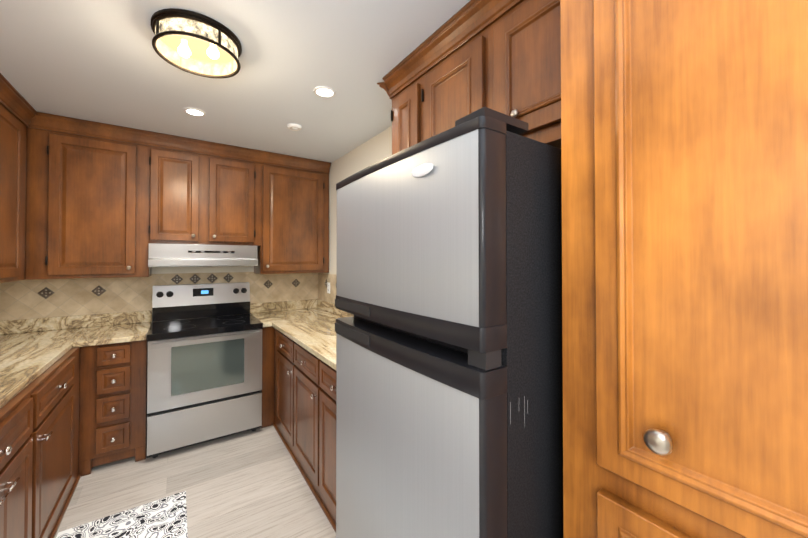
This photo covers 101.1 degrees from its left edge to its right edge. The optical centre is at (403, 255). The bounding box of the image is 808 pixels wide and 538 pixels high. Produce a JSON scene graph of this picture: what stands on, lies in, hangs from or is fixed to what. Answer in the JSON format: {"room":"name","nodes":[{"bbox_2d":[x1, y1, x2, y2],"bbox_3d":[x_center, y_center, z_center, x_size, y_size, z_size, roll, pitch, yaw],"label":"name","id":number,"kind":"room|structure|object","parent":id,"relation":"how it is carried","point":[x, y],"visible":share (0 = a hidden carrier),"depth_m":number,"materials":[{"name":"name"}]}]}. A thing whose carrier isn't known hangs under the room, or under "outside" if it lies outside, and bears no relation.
{"room":"kitchen","nodes":[
{"label":"kitchen","id":0,"kind":"room"},
{"bbox_2d":[0,76,27,282],"bbox_3d":[-2.466,-0.418,1.845,0.307,1.159,0.640,0,-1,-34],"label":"upper cabinet","id":1,"kind":"object","parent":0,"relation":"attached to","point":[13,110],"depth_m":2.07,"materials":[{"name":"brown wood"}]},
{"bbox_2d":[54,425,335,537],"bbox_3d":[-0.292,1.527,0.584,2.740,0.120,6.320,0,-1,-34],"label":"floor","id":2,"kind":"structure","parent":0,"point":[250,484],"depth_m":2.11,"materials":[{"name":"beige wood"}]},
{"bbox_2d":[0,388,39,537],"bbox_3d":[-1.689,1.035,0.985,0.637,0.875,0.730,0,-1,-34],"label":"base cabinet","id":3,"kind":"object","parent":2,"relation":"on","point":[19,418],"depth_m":1.35,"materials":[{"name":"brown wood"}]},
{"bbox_2d":[24,352,79,537],"bbox_3d":[-2.098,1.042,1.583,0.637,0.875,0.718,0,-1,-34],"label":"base cabinet","id":4,"kind":"object","parent":2,"relation":"on","point":[59,383],"depth_m":1.78,"materials":[{"name":"brown wood"}]},
{"bbox_2d":[0,328,87,403],"bbox_3d":[-1.930,0.583,1.298,0.587,0.035,3.050,0,-1,-34],"label":"countertop","id":5,"kind":"structure","parent":4,"relation":"on","point":[23,355],"depth_m":1.94,"materials":[{"name":"beige stone"}]},
{"bbox_2d":[84,328,148,475],"bbox_3d":[-2.200,1.053,2.576,0.357,0.875,0.628,0,-1,-34],"label":"base cabinet","id":6,"kind":"object","parent":2,"relation":"on","point":[115,375],"depth_m":2.32,"materials":[{"name":"brown wood"}]},
{"bbox_2d":[72,320,151,347],"bbox_3d":[-2.209,0.598,2.567,0.385,0.035,0.640,0,-1,-34],"label":"countertop","id":7,"kind":"structure","parent":6,"relation":"on","point":[107,333],"depth_m":2.43,"materials":[{"name":"beige stone"}]},
{"bbox_2d":[56,491,187,537],"bbox_3d":[-1.226,1.471,1.375,0.568,0.008,1.340,0,-1,-34],"label":"rug","id":8,"kind":"object","parent":2,"relation":"on","point":[165,517],"visible":1,"depth_m":1.83,"materials":[{"name":"fabric"}]},
{"bbox_2d":[146,282,262,457],"bbox_3d":[-1.691,0.879,2.846,0.776,1.228,0.756,0,-1,-34],"label":"range","id":9,"kind":"object","parent":2,"relation":"on","point":[204,380],"visible":1,"depth_m":2.62,"materials":[{"name":"silver metal"}]},
{"bbox_2d":[262,328,275,425],"bbox_3d":[-1.032,1.062,3.303,0.636,0.875,0.747,0,-1,-34],"label":"base cabinet","id":10,"kind":"object","parent":2,"relation":"on","point":[267,333],"depth_m":2.91,"materials":[{"name":"brown wood"}]},
{"bbox_2d":[272,328,291,456],"bbox_3d":[-0.679,1.056,2.788,0.636,0.875,0.503,0,-1,-34],"label":"base cabinet","id":11,"kind":"object","parent":2,"relation":"on","point":[281,344],"depth_m":2.65,"materials":[{"name":"brown wood"}]},
{"bbox_2d":[292,340,315,497],"bbox_3d":[-0.392,1.051,2.368,0.636,0.875,0.515,0,-1,-34],"label":"base cabinet","id":12,"kind":"object","parent":2,"relation":"on","point":[303,361],"depth_m":2.20,"materials":[{"name":"brown wood"}]},
{"bbox_2d":[250,308,347,367],"bbox_3d":[-0.590,0.598,2.583,0.727,0.035,2.445,0,-1,-34],"label":"countertop","id":13,"kind":"structure","parent":12,"relation":"on","point":[314,328],"depth_m":2.72,"materials":[{"name":"beige stone"}]},
{"bbox_2d":[316,356,335,532],"bbox_3d":[-0.054,1.045,1.875,0.636,0.875,0.680,0,-1,-34],"label":"base cabinet","id":14,"kind":"object","parent":2,"relation":"on","point":[325,374],"depth_m":1.88,"materials":[{"name":"brown wood"}]},
{"bbox_2d":[335,107,562,537],"bbox_3d":[0.260,0.589,1.186,0.790,1.770,0.753,0,-1,-34],"label":"fridge","id":15,"kind":"object","parent":2,"relation":"on","point":[449,394],"visible":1,"depth_m":0.78,"materials":[{"name":"metal"}]},
{"bbox_2d":[536,0,807,537],"bbox_3d":[0.859,0.227,0.522,0.669,2.480,0.950,0,-1,-34],"label":"tall cabinet","id":16,"kind":"object","parent":2,"relation":"on","point":[674,132],"depth_m":0.56,"materials":[{"name":"brown wood"}]},
{"bbox_2d":[151,266,253,273],"bbox_3d":[-2.044,0.257,3.156,2.740,2.480,0.120,0,-1,-34],"label":"wall","id":17,"kind":"structure","parent":0,"point":[168,270],"depth_m":3.17,"materials":[{"name":"beige paint"}]},
{"bbox_2d":[32,112,151,279],"bbox_3d":[-2.420,-0.409,2.616,0.680,1.159,0.340,0,-1,-34],"label":"upper cabinet","id":18,"kind":"object","parent":17,"relation":"attached to","point":[92,181],"depth_m":2.47,"materials":[{"name":"brown wood"}]},
{"bbox_2d":[0,300,315,335],"bbox_3d":[-2.002,0.536,3.086,2.448,0.099,0.020,0,-1,-34],"label":"backsplash","id":19,"kind":"structure","parent":17,"relation":"attached to","point":[94,321],"depth_m":2.72,"materials":[{"name":"beige stone"}]},
{"bbox_2d":[0,272,317,321],"bbox_3d":[-2.008,0.430,3.102,2.498,0.532,0.006,0,-1,-34],"label":"tile backsplash","id":20,"kind":"structure","parent":17,"relation":"attached to","point":[21,299],"depth_m":2.79,"materials":[{"name":"tile"}]},
{"bbox_2d":[37,287,54,298],"bbox_3d":[-2.770,0.291,2.572,0.094,0.094,0.010,0,-1,-34],"label":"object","id":21,"kind":"structure","parent":20,"relation":"attached to","point":[45,292],"depth_m":2.57,"materials":[{"name":"grey metal"}]},
{"bbox_2d":[92,286,105,295],"bbox_3d":[-2.519,0.293,2.743,0.094,0.094,0.010,0,-1,-34],"label":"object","id":22,"kind":"structure","parent":20,"relation":"attached to","point":[98,290],"depth_m":2.74,"materials":[{"name":"grey metal"}]},
{"bbox_2d":[171,275,182,283],"bbox_3d":[-2.079,0.218,3.046,0.094,0.094,0.010,0,-1,-34],"label":"decorative tile","id":23,"kind":"structure","parent":20,"relation":"attached to","point":[177,278],"depth_m":3.04,"materials":[{"name":"grey metal"}]},
{"bbox_2d":[190,274,200,282],"bbox_3d":[-1.964,0.219,3.125,0.094,0.094,0.010,0,-1,-34],"label":"decorative tile","id":24,"kind":"structure","parent":20,"relation":"attached to","point":[194,278],"depth_m":3.12,"materials":[{"name":"grey tile"}]},
{"bbox_2d":[207,274,217,282],"bbox_3d":[-1.848,0.220,3.204,0.094,0.094,0.010,0,-1,-34],"label":"decorative tile","id":25,"kind":"structure","parent":20,"relation":"attached to","point":[211,278],"depth_m":3.20,"materials":[{"name":"grey tile"}]},
{"bbox_2d":[224,273,233,282],"bbox_3d":[-1.733,0.221,3.283,0.094,0.094,0.010,0,-1,-34],"label":"decorative tile","id":26,"kind":"structure","parent":20,"relation":"attached to","point":[228,277],"depth_m":3.28,"materials":[{"name":"grey tile"}]},
{"bbox_2d":[264,280,271,287],"bbox_3d":[-1.426,0.302,3.492,0.094,0.094,0.010,0,-1,-34],"label":"decorative tile","id":27,"kind":"structure","parent":20,"relation":"attached to","point":[267,283],"depth_m":3.49,"materials":[{"name":"grey tile"}]},
{"bbox_2d":[292,279,299,286],"bbox_3d":[-1.186,0.303,3.656,0.094,0.094,0.010,0,-1,-34],"label":"decorative tile","id":28,"kind":"structure","parent":20,"relation":"attached to","point":[295,282],"depth_m":3.65,"materials":[{"name":"grey tile"}]},
{"bbox_2d":[152,132,207,244],"bbox_3d":[-1.985,-0.541,2.916,0.376,0.889,0.340,0,-1,-34],"label":"upper cabinet","id":29,"kind":"object","parent":17,"relation":"attached to","point":[179,164],"depth_m":2.78,"materials":[{"name":"brown wood"}]},
{"bbox_2d":[148,243,257,266],"bbox_3d":[-1.770,0.003,2.962,0.782,0.185,0.492,0,-1,-34],"label":"hood vent","id":30,"kind":"object","parent":29,"relation":"attached to","point":[180,255],"visible":1,"depth_m":2.75,"materials":[{"name":"silver metal"}]},
{"bbox_2d":[204,141,263,247],"bbox_3d":[-1.638,-0.538,3.154,0.464,0.889,0.340,0,-1,-34],"label":"upper cabinet","id":31,"kind":"object","parent":17,"relation":"attached to","point":[235,173],"depth_m":3.02,"materials":[{"name":"brown wood"}]},
{"bbox_2d":[254,152,330,273],"bbox_3d":[-1.166,-0.399,3.476,0.681,1.159,0.340,0,-1,-34],"label":"upper cabinet","id":32,"kind":"object","parent":17,"relation":"attached to","point":[296,189],"depth_m":3.32,"materials":[{"name":"brown wood"}]},
{"bbox_2d":[0,0,469,162],"bbox_3d":[-0.292,-1.073,0.615,2.740,0.120,6.320,0,-1,-34],"label":"ceiling","id":33,"kind":"structure","parent":0,"point":[101,61],"depth_m":1.77,"materials":[{"name":"white paint"}]},
{"bbox_2d":[183,108,205,116],"bbox_3d":[-1.445,-0.989,2.297,0.132,0.007,0.132,0,-1,-34],"label":"recessed light","id":34,"kind":"object","parent":33,"relation":"in","point":[195,112],"visible":1,"depth_m":2.29,"materials":[{"name":"white paint"}]},
{"bbox_2d":[151,8,241,78],"bbox_3d":[-0.942,-0.952,1.526,0.354,0.099,0.354,0,-1,-34],"label":"drum ceiling light","id":35,"kind":"object","parent":33,"relation":"attached to","point":[195,43],"visible":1,"depth_m":1.45,"materials":[{"name":"brown metal"}]},
{"bbox_2d":[287,123,301,130],"bbox_3d":[-0.838,-0.977,2.543,0.104,0.025,0.104,0,-1,-34],"label":"smoke detector","id":36,"kind":"object","parent":33,"relation":"attached to","point":[294,127],"visible":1,"depth_m":2.52,"materials":[{"name":"white paint"}]},
{"bbox_2d":[314,86,335,97],"bbox_3d":[-0.482,-0.992,2.023,0.132,0.007,0.132,0,-1,-34],"label":"recessed light","id":37,"kind":"object","parent":33,"relation":"in","point":[324,92],"visible":1,"depth_m":2.02,"materials":[{"name":"white paint"}]},
{"bbox_2d":[325,126,391,274],"bbox_3d":[0.788,0.236,1.340,0.120,2.480,6.080,0,-1,-34],"label":"wall","id":38,"kind":"structure","parent":0,"point":[373,150],"depth_m":3.17,"materials":[{"name":"beige paint"}]},
{"bbox_2d":[318,273,336,302],"bbox_3d":[-0.285,0.440,2.791,0.006,0.505,2.452,0,-1,-34],"label":"tile backsplash","id":39,"kind":"structure","parent":38,"relation":"attached to","point":[323,294],"depth_m":3.57,"materials":[{"name":"tile"}]},
{"bbox_2d":[327,282,329,293],"bbox_3d":[-0.801,0.344,3.534,0.007,0.115,0.070,0,-1,-34],"label":"electrical outlet plate","id":40,"kind":"object","parent":39,"relation":"attached to","point":[328,287],"visible":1,"depth_m":3.53,"materials":[{"name":"white paint"}]},
{"bbox_2d":[316,300,353,316],"bbox_3d":[-0.298,0.533,2.783,0.020,0.099,2.445,0,-1,-34],"label":"backsplash","id":41,"kind":"structure","parent":38,"relation":"attached to","point":[328,306],"depth_m":3.44,"materials":[{"name":"beige stone"}]},
{"bbox_2d":[380,52,411,154],"bbox_3d":[0.132,-0.680,1.855,0.375,0.635,0.296,0,-1,-34],"label":"upper cabinet","id":42,"kind":"object","parent":38,"relation":"attached to","point":[397,83],"depth_m":1.78,"materials":[{"name":"brown wood"}]},
{"bbox_2d":[412,0,535,145],"bbox_3d":[0.462,-0.686,1.373,0.375,0.635,0.874,0,-1,-34],"label":"upper cabinet","id":43,"kind":"object","parent":38,"relation":"attached to","point":[484,55],"depth_m":1.33,"materials":[{"name":"brown wood"}]}
]}

